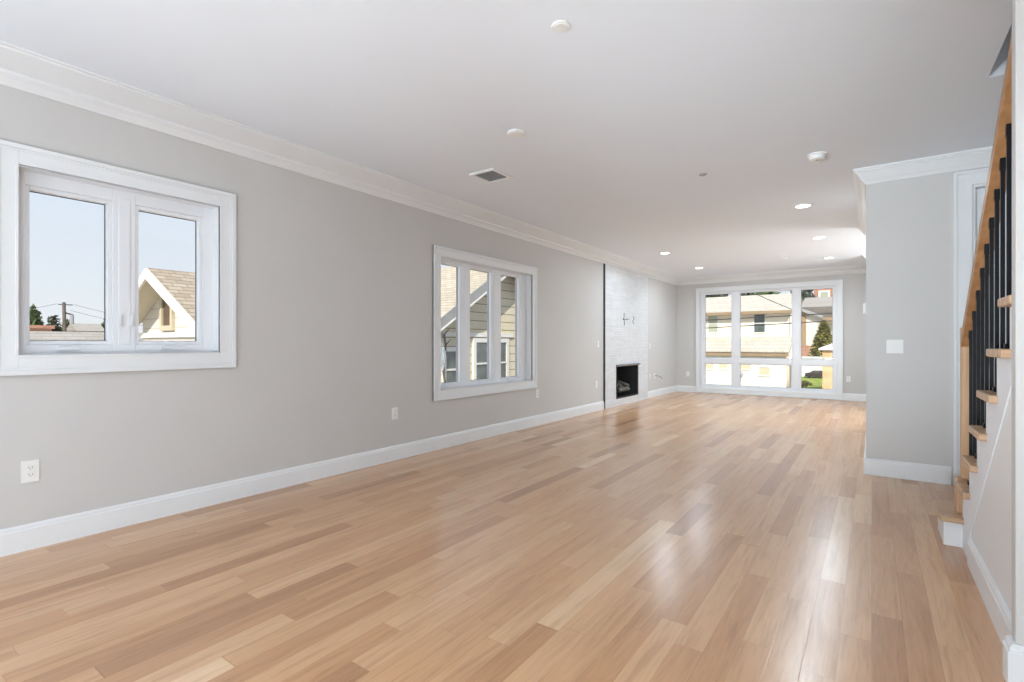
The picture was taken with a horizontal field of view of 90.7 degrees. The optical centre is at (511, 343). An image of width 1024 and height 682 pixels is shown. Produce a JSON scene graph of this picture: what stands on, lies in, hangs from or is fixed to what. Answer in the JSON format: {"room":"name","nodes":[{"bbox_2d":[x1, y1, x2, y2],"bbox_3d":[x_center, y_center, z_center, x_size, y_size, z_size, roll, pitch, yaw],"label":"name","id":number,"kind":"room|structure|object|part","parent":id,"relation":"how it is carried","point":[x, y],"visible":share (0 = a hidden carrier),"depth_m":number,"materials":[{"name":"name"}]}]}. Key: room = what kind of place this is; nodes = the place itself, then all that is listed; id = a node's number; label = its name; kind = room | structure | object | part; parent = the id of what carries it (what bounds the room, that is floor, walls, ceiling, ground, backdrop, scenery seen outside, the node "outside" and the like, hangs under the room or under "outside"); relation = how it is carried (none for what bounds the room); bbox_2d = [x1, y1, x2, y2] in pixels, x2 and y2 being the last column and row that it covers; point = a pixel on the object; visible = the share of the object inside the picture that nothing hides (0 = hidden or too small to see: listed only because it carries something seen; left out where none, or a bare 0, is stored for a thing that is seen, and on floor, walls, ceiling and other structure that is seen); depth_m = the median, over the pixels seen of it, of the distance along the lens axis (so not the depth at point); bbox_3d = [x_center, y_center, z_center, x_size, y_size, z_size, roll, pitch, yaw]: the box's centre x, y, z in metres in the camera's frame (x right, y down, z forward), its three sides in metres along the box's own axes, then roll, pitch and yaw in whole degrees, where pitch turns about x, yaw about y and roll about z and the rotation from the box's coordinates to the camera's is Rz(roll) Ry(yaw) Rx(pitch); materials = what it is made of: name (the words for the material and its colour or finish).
{"room":"empty living room","nodes":[
{"label":"empty living room","id":0,"kind":"room"},
{"bbox_2d":[0,84,676,529],"bbox_3d":[-0.804,-0.194,5.788,0.180,2.735,16.860,0,0,35],"label":"wall","id":1,"kind":"structure","parent":0,"point":[334,282],"depth_m":4.17,"materials":[{"name":"beige paint"}]},
{"bbox_2d":[21,459,39,483],"bbox_3d":[-2.750,0.729,2.889,0.009,0.125,0.078,0,0,35],"label":"wall outlet","id":2,"kind":"object","parent":1,"relation":"attached to","point":[30,469],"visible":1,"depth_m":2.89,"materials":[{"name":"white plastic"}]},
{"bbox_2d":[27,465,33,470],"bbox_3d":[-2.747,0.710,2.887,0.003,0.027,0.033,0,0,35],"label":"receptacle","id":3,"kind":"object","parent":2,"relation":"attached to","point":[29,467],"depth_m":2.89,"materials":[{"name":"white plastic"}]},
{"bbox_2d":[27,472,33,477],"bbox_3d":[-2.747,0.749,2.887,0.003,0.027,0.033,0,0,35],"label":"receptacle","id":4,"kind":"object","parent":2,"relation":"attached to","point":[29,474],"depth_m":2.89,"materials":[{"name":"white plastic"}]},
{"bbox_2d":[0,139,235,375],"bbox_3d":[-2.527,-0.471,3.329,0.195,1.298,1.301,0,0,35],"label":"window","id":5,"kind":"structure","parent":1,"relation":"in","point":[214,345],"depth_m":3.28,"materials":[{"name":"white plastic"}]},
{"bbox_3d":[-2.743,-0.460,3.132,0.072,0.931,0.416,0,0,35],"label":"sash","id":6,"kind":"part","parent":5,"relation":"part of","materials":[{"name":"white plastic"}]},
{"bbox_3d":[-2.699,0.023,3.089,0.030,0.026,0.104,0,0,35],"label":"crank handle","id":7,"kind":"part","parent":5,"relation":"part of","materials":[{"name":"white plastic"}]},
{"bbox_3d":[-2.568,-0.471,3.358,0.081,1.074,1.077,0,0,35],"label":"frame","id":8,"kind":"part","parent":5,"relation":"part of","materials":[{"name":"white plastic"}]},
{"bbox_3d":[-2.429,-0.460,3.574,0.072,0.931,0.419,0,0,35],"label":"sash","id":9,"kind":"part","parent":5,"relation":"part of","materials":[{"name":"clear glass"}]},
{"bbox_3d":[-2.385,0.023,3.531,0.030,0.026,0.104,0,0,35],"label":"crank handle","id":10,"kind":"part","parent":5,"relation":"part of","materials":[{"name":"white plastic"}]},
{"bbox_2d":[0,385,675,556],"bbox_3d":[-0.752,1.101,5.690,0.017,0.147,16.400,0,0,35],"label":"baseboard","id":11,"kind":"structure","parent":1,"relation":"attached to","point":[34,535],"depth_m":3.78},
{"bbox_2d":[392,407,397,419],"bbox_3d":[-1.179,0.704,5.097,0.009,0.120,0.075,0,0,35],"label":"wall outlet","id":12,"kind":"object","parent":1,"relation":"attached to","point":[395,409],"visible":1,"depth_m":5.09,"materials":[{"name":"white plastic"}]},
{"bbox_2d":[0,40,865,284],"bbox_3d":[0.849,-1.496,4.612,3.876,0.131,16.500,0,0,35],"label":"trim","id":13,"kind":"structure","parent":1,"relation":"attached to","point":[22,69],"depth_m":3.86,"materials":[{"name":"white wood"}]},
{"bbox_2d":[433,245,536,400],"bbox_3d":[-0.321,-0.225,6.431,0.195,1.711,2.087,0,0,35],"label":"window","id":14,"kind":"structure","parent":1,"relation":"in","point":[462,387],"depth_m":6.47,"materials":[{"name":"white plastic"}]},
{"bbox_3d":[-0.771,-0.232,5.904,0.072,1.421,0.471,0,0,35],"label":"sash","id":15,"kind":"part","parent":14,"relation":"part of","materials":[{"name":"glass"}]},
{"bbox_3d":[-0.420,-0.232,6.397,0.072,1.421,0.468,0,0,35],"label":"sash","id":16,"kind":"part","parent":14,"relation":"part of","materials":[{"name":"clear glass"}]},
{"bbox_3d":[-0.362,-0.225,6.459,0.081,1.487,1.863,0,0,35],"label":"frame","id":17,"kind":"part","parent":14,"relation":"part of","materials":[{"name":"white plastic"}]},
{"bbox_3d":[-0.053,-0.232,6.914,0.072,1.421,0.470,0,0,35],"label":"sash","id":18,"kind":"part","parent":14,"relation":"part of","materials":[{"name":"clear glass"}]},
{"bbox_2d":[0,391,1004,681],"bbox_3d":[2.505,1.299,3.434,8.300,0.250,16.860,0,0,35],"label":"floor","id":19,"kind":"structure","parent":0,"point":[678,536],"depth_m":2.56,"materials":[{"name":"brown wood"}]},
{"bbox_2d":[603,264,647,408],"bbox_3d":[2.121,-0.129,10.028,0.509,2.603,2.138,0,0,35],"label":"fireplace","id":20,"kind":"object","parent":19,"relation":"on","point":[625,292],"visible":0.98,"depth_m":9.80,"materials":[{"name":"white tile"}]},
{"bbox_2d":[617,380,631,396],"bbox_3d":[2.145,0.877,9.991,0.265,0.290,0.732,0,0,35],"label":"log","id":21,"kind":"object","parent":20,"relation":"in","point":[622,387],"visible":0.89,"depth_m":9.95,"materials":[{"name":"grey wood"}]},
{"bbox_3d":[2.260,0.717,9.880,0.006,0.643,1.088,0,0,35],"label":"opening frame","id":22,"kind":"part","parent":20,"relation":"part of","materials":[{"name":"black metal"}]},
{"bbox_2d":[617,363,640,366],"bbox_3d":[2.284,0.416,9.863,0.052,0.045,1.070,0,0,35],"label":"hood","id":23,"kind":"object","parent":20,"relation":"attached to","point":[618,364],"depth_m":9.79,"materials":[{"name":"metal"}]},
{"bbox_2d":[933,295,1011,642],"bbox_3d":[2.131,-0.180,1.513,1.082,2.708,3.488,0,0,35],"label":"staircase","id":24,"kind":"structure","parent":19,"relation":"on","point":[983,530],"depth_m":2.20,"materials":[{"name":"white paint"}]},
{"bbox_2d":[954,33,1011,513],"bbox_3d":[2.205,-0.226,2.288,0.130,2.440,1.815,0,0,35],"label":"stair railing","id":25,"kind":"object","parent":24,"relation":"on","point":[984,280],"visible":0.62,"depth_m":2.36,"materials":[{"name":"brown wood"}]},
{"bbox_3d":[2.695,0.449,2.977,0.130,1.090,0.125,0,0,35],"label":"newel post","id":26,"kind":"part","parent":25,"relation":"part of","materials":[{"name":"brown wood"}]},
{"bbox_3d":[2.183,-0.711,2.282,0.062,1.469,1.650,0,0,35],"label":"handrail","id":27,"kind":"part","parent":25,"relation":"part of","materials":[{"name":"brown wood"}]},
{"bbox_3d":[2.111,1.101,2.240,0.017,0.147,1.102,0,0,35],"label":"baseboard","id":28,"kind":"part","parent":24,"relation":"part of","materials":[{"name":"white wood"}]},
{"bbox_2d":[0,0,1011,277],"bbox_3d":[2.505,-1.701,3.434,8.300,0.280,16.860,0,0,35],"label":"ceiling","id":29,"kind":"structure","parent":0,"point":[621,112],"depth_m":3.13,"materials":[{"name":"white paint"}]},
{"bbox_2d":[469,168,512,183],"bbox_3d":[-0.192,-1.553,4.690,0.280,0.016,0.300,0,0,35],"label":"ceiling vent","id":30,"kind":"object","parent":29,"relation":"in","point":[491,175],"visible":1,"depth_m":4.68,"materials":[{"name":"white plastic"}]},
{"bbox_2d":[507,129,524,137],"bbox_3d":[0.032,-1.553,3.745,0.132,0.016,0.132,0,0,35],"label":"cover plate","id":31,"kind":"object","parent":29,"relation":"attached to","point":[515,133],"visible":1,"depth_m":3.72,"materials":[{"name":"white plastic"}]},
{"bbox_2d":[551,20,569,32],"bbox_3d":[0.240,-1.556,2.486,0.092,0.010,0.092,0,0,35],"label":"cover plate","id":32,"kind":"object","parent":29,"relation":"attached to","point":[560,26],"visible":1,"depth_m":2.48,"materials":[{"name":"white plastic"}]},
{"bbox_2d":[793,203,813,207],"bbox_3d":[3.291,-1.556,5.722,0.208,0.010,0.208,0,0,35],"label":"recessed light","id":33,"kind":"object","parent":29,"relation":"in","point":[803,205],"visible":1,"depth_m":5.69,"materials":[{"name":"white plastic"}]},
{"bbox_2d":[807,151,826,161],"bbox_3d":[2.521,-1.536,4.181,0.144,0.049,0.144,0,0,35],"label":"smoke detector","id":34,"kind":"object","parent":29,"relation":"attached to","point":[816,156],"visible":1,"depth_m":4.14,"materials":[{"name":"white plastic"}]},
{"bbox_2d":[811,236,826,238],"bbox_3d":[4.514,-1.556,7.441,0.208,0.010,0.208,0,0,35],"label":"recessed light","id":35,"kind":"object","parent":29,"relation":"in","point":[816,237],"visible":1,"depth_m":7.41,"materials":[{"name":"white plastic"}]},
{"bbox_2d":[677,273,865,393],"bbox_3d":[6.761,-0.194,10.641,6.520,2.735,0.180,0,0,35],"label":"wall","id":36,"kind":"structure","parent":0,"point":[854,285],"depth_m":10.46,"materials":[{"name":"beige paint"}]},
{"bbox_2d":[696,279,842,399],"bbox_3d":[5.673,-0.080,11.374,2.963,2.493,0.168,0,0,35],"label":"window","id":37,"kind":"structure","parent":36,"relation":"in","point":[736,361],"depth_m":11.14,"materials":[{"name":"white plastic"}]},
{"bbox_3d":[4.885,-0.416,11.981,0.626,1.536,0.045,0,0,35],"label":"sash","id":38,"kind":"part","parent":37,"relation":"part of","materials":[{"name":"clear glass"}]},
{"bbox_3d":[4.885,0.726,11.981,0.626,0.527,0.045,0,0,35],"label":"sash","id":39,"kind":"part","parent":37,"relation":"part of","materials":[{"name":"glass"}]},
{"bbox_3d":[5.707,-0.416,11.396,1.086,1.536,0.045,0,0,35],"label":"sash","id":40,"kind":"part","parent":37,"relation":"part of","materials":[{"name":"clear glass"}]},
{"bbox_3d":[5.707,0.726,11.396,1.086,0.527,0.045,0,0,35],"label":"sash","id":41,"kind":"part","parent":37,"relation":"part of","materials":[{"name":"glass"}]},
{"bbox_3d":[6.516,-0.416,10.821,0.617,1.536,0.045,0,0,35],"label":"sash","id":42,"kind":"part","parent":37,"relation":"part of","materials":[{"name":"clear glass"}]},
{"bbox_3d":[6.516,0.726,10.821,0.617,0.527,0.045,0,0,35],"label":"sash","id":43,"kind":"part","parent":37,"relation":"part of","materials":[{"name":"glass"}]},
{"bbox_2d":[676,385,865,401],"bbox_3d":[5.603,1.101,11.293,3.876,0.147,0.100,0,0,35],"label":"baseboard","id":44,"kind":"structure","parent":36,"relation":"attached to","point":[846,396],"depth_m":11.17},
{"bbox_2d":[846,376,850,381],"bbox_3d":[6.922,0.729,10.410,0.075,0.120,0.009,0,0,35],"label":"wall outlet","id":45,"kind":"object","parent":36,"relation":"attached to","point":[848,378],"visible":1,"depth_m":10.41,"materials":[{"name":"white plastic"}]},
{"bbox_2d":[866,166,988,484],"bbox_3d":[3.865,-0.194,4.142,1.584,2.735,0.120,0,0,35],"label":"wall","id":46,"kind":"structure","parent":0,"point":[909,221],"depth_m":4.38,"materials":[{"name":"beige paint"}]},
{"bbox_2d":[886,340,903,353],"bbox_3d":[3.350,0.027,4.428,0.120,0.120,0.010,0,0,35],"label":"light switch","id":47,"kind":"object","parent":46,"relation":"attached to","point":[892,346],"visible":1,"depth_m":4.42,"materials":[{"name":"white plastic"}]},
{"bbox_2d":[953,168,1005,484],"bbox_3d":[4.050,-0.119,3.994,0.867,2.587,0.146,0,0,35],"label":"door","id":48,"kind":"structure","parent":46,"relation":"in","point":[968,186],"depth_m":4.17,"materials":[{"name":"white wood"}]},
{"bbox_3d":[4.015,-0.119,3.945,0.867,2.587,0.026,0,0,35],"label":"casing","id":49,"kind":"part","parent":48,"relation":"part of","materials":[{"name":"white wood"}]},
{"bbox_3d":[4.102,-0.056,3.982,0.688,2.435,0.035,0,0,35],"label":"panel","id":50,"kind":"part","parent":48,"relation":"part of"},
{"bbox_3d":[2.556,-0.194,-0.228,3.570,2.735,2.232,0,0,35],"label":"wall","id":51,"kind":"structure","parent":0,"visible":0},
{"bbox_2d":[1002,634,1023,681],"bbox_3d":[1.739,1.101,1.748,0.052,0.147,0.084,0,0,35],"label":"trim","id":52,"kind":"structure","parent":51,"relation":"attached to","point":[1012,652],"depth_m":1.72,"materials":[{"name":"white wood"}]},
{"bbox_2d":[1012,0,1023,644],"bbox_3d":[1.802,-0.193,1.717,0.144,2.734,0.061,0,0,35],"label":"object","id":53,"kind":"structure","parent":51,"relation":"attached to","point":[1017,5],"depth_m":1.73,"materials":[{"name":"beige paint"}]},
{"bbox_3d":[5.109,-0.194,4.977,2.644,2.735,2.685,0,0,35],"label":"wall","id":54,"kind":"structure","parent":0,"visible":0},
{"bbox_2d":[863,303,865,314],"bbox_3d":[3.317,-0.326,4.758,0.024,0.110,0.110,0,0,35],"label":"thermostat","id":55,"kind":"object","parent":54,"relation":"attached to","point":[864,304],"visible":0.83,"depth_m":4.72,"materials":[{"name":"white plastic"}]},
{"bbox_2d":[864,435,950,484],"bbox_3d":[5.417,1.101,7.204,0.598,0.147,6.945,0,0,35],"label":"baseboard","id":56,"kind":"structure","parent":54,"relation":"attached to","point":[877,467],"depth_m":4.37,"materials":[{"name":"white wood"}]},
{"bbox_2d":[853,146,992,267],"bbox_3d":[5.651,-1.496,6.839,1.560,0.131,6.779,0,0,35],"label":"trim","id":57,"kind":"structure","parent":54,"relation":"attached to","point":[979,157],"depth_m":4.32,"materials":[{"name":"white paint"}]},
{"label":"outside","id":58,"kind":"structure","parent":0,"visible":0},
{"bbox_2d":[706,313,831,320],"bbox_3d":[9.494,-1.045,20.244,14.001,0.441,0.041,0,0,35],"label":"power line","id":59,"kind":"object","parent":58,"point":[820,313],"visible":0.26,"depth_m":19.79,"materials":[{"name":"metal"}]},
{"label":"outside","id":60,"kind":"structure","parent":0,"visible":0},
{"bbox_2d":[708,320,831,327],"bbox_3d":[9.494,-0.735,20.244,14.002,0.618,0.038,0,0,35],"label":"power line","id":61,"kind":"object","parent":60,"point":[829,320],"visible":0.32,"depth_m":19.76,"materials":[{"name":"metal"}]},
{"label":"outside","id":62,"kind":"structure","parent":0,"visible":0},
{"bbox_2d":[757,294,807,315],"bbox_3d":[10.364,-1.470,19.381,1.792,0.933,0.027,0,0,35],"label":"power line","id":63,"kind":"object","parent":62,"point":[757,294],"visible":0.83,"depth_m":19.43,"materials":[{"name":"metal"}]},
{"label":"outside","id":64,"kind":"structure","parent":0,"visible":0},
{"bbox_3d":[1.643,4.174,54.058,180.000,0.200,150.000,0,0,35],"label":"ground","id":65,"kind":"structure","parent":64,"visible":0},
{"bbox_2d":[29,303,43,324],"bbox_3d":[-28.085,0.853,29.617,1.510,6.441,1.540,0,0,-16],"label":"leafy tree","id":66,"kind":"object","parent":65,"relation":"on","point":[34,315],"visible":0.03,"depth_m":29.51,"materials":[{"name":"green plant"}]},
{"bbox_2d":[29,325,54,330],"bbox_3d":[-26.025,1.564,26.383,3.200,5.020,2.620,0,0,35],"label":"house","id":67,"kind":"structure","parent":65,"relation":"on","point":[31,327],"depth_m":26.13,"materials":[{"name":"red brick"}]},
{"bbox_2d":[47,315,61,331],"bbox_3d":[-29.561,1.104,32.630,1.383,5.940,1.358,0,0,35],"label":"leafy tree","id":68,"kind":"object","parent":65,"relation":"on","point":[52,320],"visible":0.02,"depth_m":32.57,"materials":[{"name":"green plant"}]},
{"bbox_2d":[61,319,69,331],"bbox_3d":[-31.228,1.151,35.501,1.314,5.846,1.330,0,0,-1],"label":"leafy tree","id":69,"kind":"object","parent":65,"relation":"on","point":[67,320],"visible":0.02,"depth_m":35.42,"materials":[{"name":"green plant"}]},
{"bbox_2d":[58,302,73,331],"bbox_3d":[-25.801,0.849,29.285,0.212,6.454,0.709,0,0,35],"label":"utility pole","id":70,"kind":"object","parent":65,"relation":"on","point":[63,304],"visible":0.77,"depth_m":29.20,"materials":[{"name":"brown wood"}]},
{"bbox_2d":[67,323,103,331],"bbox_3d":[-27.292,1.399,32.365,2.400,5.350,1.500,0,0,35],"label":"house","id":71,"kind":"structure","parent":65,"relation":"on","point":[76,327],"depth_m":31.91,"materials":[{"name":"white"}]},
{"bbox_2d":[29,331,142,340],"bbox_3d":[-9.604,1.929,7.201,3.200,4.290,8.600,0,0,35],"label":"garage","id":72,"kind":"structure","parent":65,"relation":"on","point":[33,335],"depth_m":9.03,"materials":[{"name":"grey"}]},
{"bbox_2d":[139,268,194,340],"bbox_3d":[-4.301,1.459,8.988,3.330,5.230,3.600,0,0,35],"label":"gabled house","id":73,"kind":"structure","parent":65,"relation":"on","point":[166,297],"depth_m":7.86,"materials":[{"name":"white"}]},
{"bbox_3d":[-5.503,-0.506,8.100,0.320,0.440,0.020,0,0,35],"label":"pane","id":74,"kind":"part","parent":73,"relation":"part of","materials":[{"name":"brown glass"}]},
{"bbox_2d":[441,267,514,382],"bbox_3d":[-2.430,0.994,14.247,6.142,6.160,6.200,0,0,35],"label":"gabled house","id":75,"kind":"structure","parent":65,"relation":"on","point":[478,280],"depth_m":11.94,"materials":[{"name":"beige"}]},
{"bbox_2d":[442,329,450,381],"bbox_3d":[-1.421,1.883,10.816,0.105,4.388,0.276,0,0,35],"label":"climbing vine","id":76,"kind":"object","parent":75,"relation":"attached to","point":[445,343],"visible":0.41,"depth_m":10.81,"materials":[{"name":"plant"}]},
{"bbox_3d":[-1.332,0.574,11.134,0.020,0.800,0.400,0,0,35],"label":"pane","id":77,"kind":"part","parent":75,"relation":"part of","materials":[{"name":"grey glass"}]},
{"bbox_3d":[-0.742,-0.201,11.942,0.045,0.090,2.600,0,0,35],"label":"window head trim","id":78,"kind":"part","parent":75,"relation":"part of","materials":[{"name":"white wood"}]},
{"bbox_3d":[-0.732,0.474,11.977,0.020,1.000,0.430,0,0,35],"label":"pane","id":79,"kind":"part","parent":75,"relation":"part of","materials":[{"name":"glass"}]},
{"bbox_3d":[-0.260,0.474,12.642,0.020,1.000,0.340,0,0,35],"label":"pane","id":80,"kind":"part","parent":75,"relation":"part of","materials":[{"name":"glass"}]},
{"bbox_2d":[706,294,727,297],"bbox_3d":[17.921,-0.490,43.868,3.005,9.127,3.094,0,0,-32],"label":"leafy tree","id":81,"kind":"object","parent":65,"relation":"on","point":[719,295],"visible":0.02,"depth_m":43.53,"materials":[{"name":"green plant"}]},
{"bbox_2d":[741,293,754,295],"bbox_3d":[21.508,-0.751,45.895,3.140,9.651,3.118,0,0,-1],"label":"leafy tree","id":82,"kind":"object","parent":65,"relation":"on","point":[742,294],"visible":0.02,"depth_m":45.94,"materials":[{"name":"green plant"}]},
{"bbox_2d":[706,293,802,386],"bbox_3d":[13.524,0.484,33.516,9.780,7.180,10.500,0,0,35],"label":"house","id":83,"kind":"structure","parent":65,"relation":"on","point":[762,341],"depth_m":28.76,"materials":[{"name":"beige"}]},
{"bbox_3d":[11.306,1.289,29.130,0.550,0.330,0.020,0,0,35],"label":"pane","id":84,"kind":"part","parent":83,"relation":"part of","materials":[{"name":"yellow glass"}]},
{"bbox_3d":[12.161,-1.176,30.608,0.530,1.000,0.020,0,0,35],"label":"pane","id":85,"kind":"part","parent":83,"relation":"part of","materials":[{"name":"beige glass"}]},
{"bbox_3d":[11.958,1.259,28.666,0.450,0.330,0.020,0,0,35],"label":"pane","id":86,"kind":"part","parent":83,"relation":"part of","materials":[{"name":"yellow glass"}]},
{"bbox_3d":[12.874,1.289,28.014,0.600,0.270,0.020,0,0,35],"label":"pane","id":87,"kind":"part","parent":83,"relation":"part of","materials":[{"name":"yellow glass"}]},
{"bbox_3d":[14.247,-1.161,29.124,0.550,1.030,0.020,0,0,35],"label":"pane","id":88,"kind":"part","parent":83,"relation":"part of","materials":[{"name":"glass"}]},
{"bbox_3d":[13.689,1.509,27.434,0.500,0.430,0.020,0,0,35],"label":"pane","id":89,"kind":"part","parent":83,"relation":"part of","materials":[{"name":"yellow glass"}]},
{"bbox_2d":[753,291,780,294],"bbox_3d":[20.981,-0.614,41.549,3.131,9.375,3.298,0,0,35],"label":"leafy tree","id":90,"kind":"object","parent":65,"relation":"on","point":[776,292],"visible":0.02,"depth_m":41.06,"materials":[{"name":"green plant"}]},
{"bbox_2d":[790,290,814,300],"bbox_3d":[21.237,-0.646,37.053,2.509,9.441,2.493,0,0,35],"label":"leafy tree","id":91,"kind":"object","parent":65,"relation":"on","point":[804,294],"visible":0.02,"depth_m":36.49,"materials":[{"name":"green plant"}]},
{"bbox_2d":[801,345,811,355],"bbox_3d":[15.568,2.089,26.540,0.800,3.970,0.500,0,0,35],"label":"brick wall","id":92,"kind":"structure","parent":65,"relation":"on","point":[804,348],"depth_m":26.41,"materials":[{"name":"red brick"}]},
{"bbox_2d":[801,356,821,376],"bbox_3d":[13.762,2.334,22.793,1.600,3.480,0.420,0,0,35],"label":"wall","id":93,"kind":"structure","parent":65,"relation":"on","point":[804,369],"depth_m":22.86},
{"bbox_2d":[801,297,831,344],"bbox_3d":[20.446,0.624,29.359,6.000,6.900,6.450,0,0,35],"label":"house","id":94,"kind":"structure","parent":65,"relation":"on","point":[814,305],"depth_m":28.52,"materials":[{"name":"white"}]},
{"bbox_2d":[806,319,831,356],"bbox_3d":[14.765,1.464,23.869,1.681,5.221,1.656,0,0,35],"label":"conifer tree","id":95,"kind":"object","parent":65,"relation":"on","point":[823,337],"visible":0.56,"depth_m":23.75,"materials":[{"name":"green plant"}]},
{"bbox_2d":[814,288,831,296],"bbox_3d":[28.256,-1.876,39.388,7.620,11.900,7.050,0,0,35],"label":"brick building","id":96,"kind":"structure","parent":65,"relation":"on","point":[817,292],"depth_m":38.40,"materials":[{"name":"red brick"}]},
{"bbox_3d":[23.669,-3.351,38.375,0.480,1.050,0.020,0,0,35],"label":"pane","id":97,"kind":"part","parent":96,"relation":"part of","materials":[{"name":"glass"}]},
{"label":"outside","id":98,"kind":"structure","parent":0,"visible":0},
{"bbox_3d":[4.316,4.064,23.316,100.000,0.019,8.000,0,0,35],"label":"ground","id":99,"kind":"structure","parent":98,"visible":0},
{"bbox_2d":[801,377,821,388],"bbox_3d":[12.641,2.779,21.381,1.050,2.550,3.100,0,0,35],"label":"bank","id":100,"kind":"object","parent":99,"relation":"on","point":[816,382],"visible":0.18,"depth_m":21.72,"materials":[{"name":"green plant"}]},
{"bbox_2d":[801,380,811,387],"bbox_3d":[12.058,1.734,20.995,0.721,0.460,0.458,0,0,35],"label":"shrub","id":101,"kind":"object","parent":100,"relation":"on","point":[805,384],"visible":0.64,"depth_m":20.86,"materials":[{"name":"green plant"}]},
{"bbox_2d":[805,370,821,377],"bbox_3d":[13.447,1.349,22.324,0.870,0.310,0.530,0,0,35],"label":"parked car","id":102,"kind":"object","parent":100,"relation":"on","point":[814,372],"visible":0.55,"depth_m":22.19,"materials":[{"name":"brown paint"}]},
{"bbox_2d":[818,344,831,388],"bbox_3d":[12.076,1.914,18.715,1.220,4.320,0.700,0,0,35],"label":"gate pier","id":103,"kind":"structure","parent":99,"relation":"on","point":[826,350],"depth_m":18.70,"materials":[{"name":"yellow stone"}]}
]}

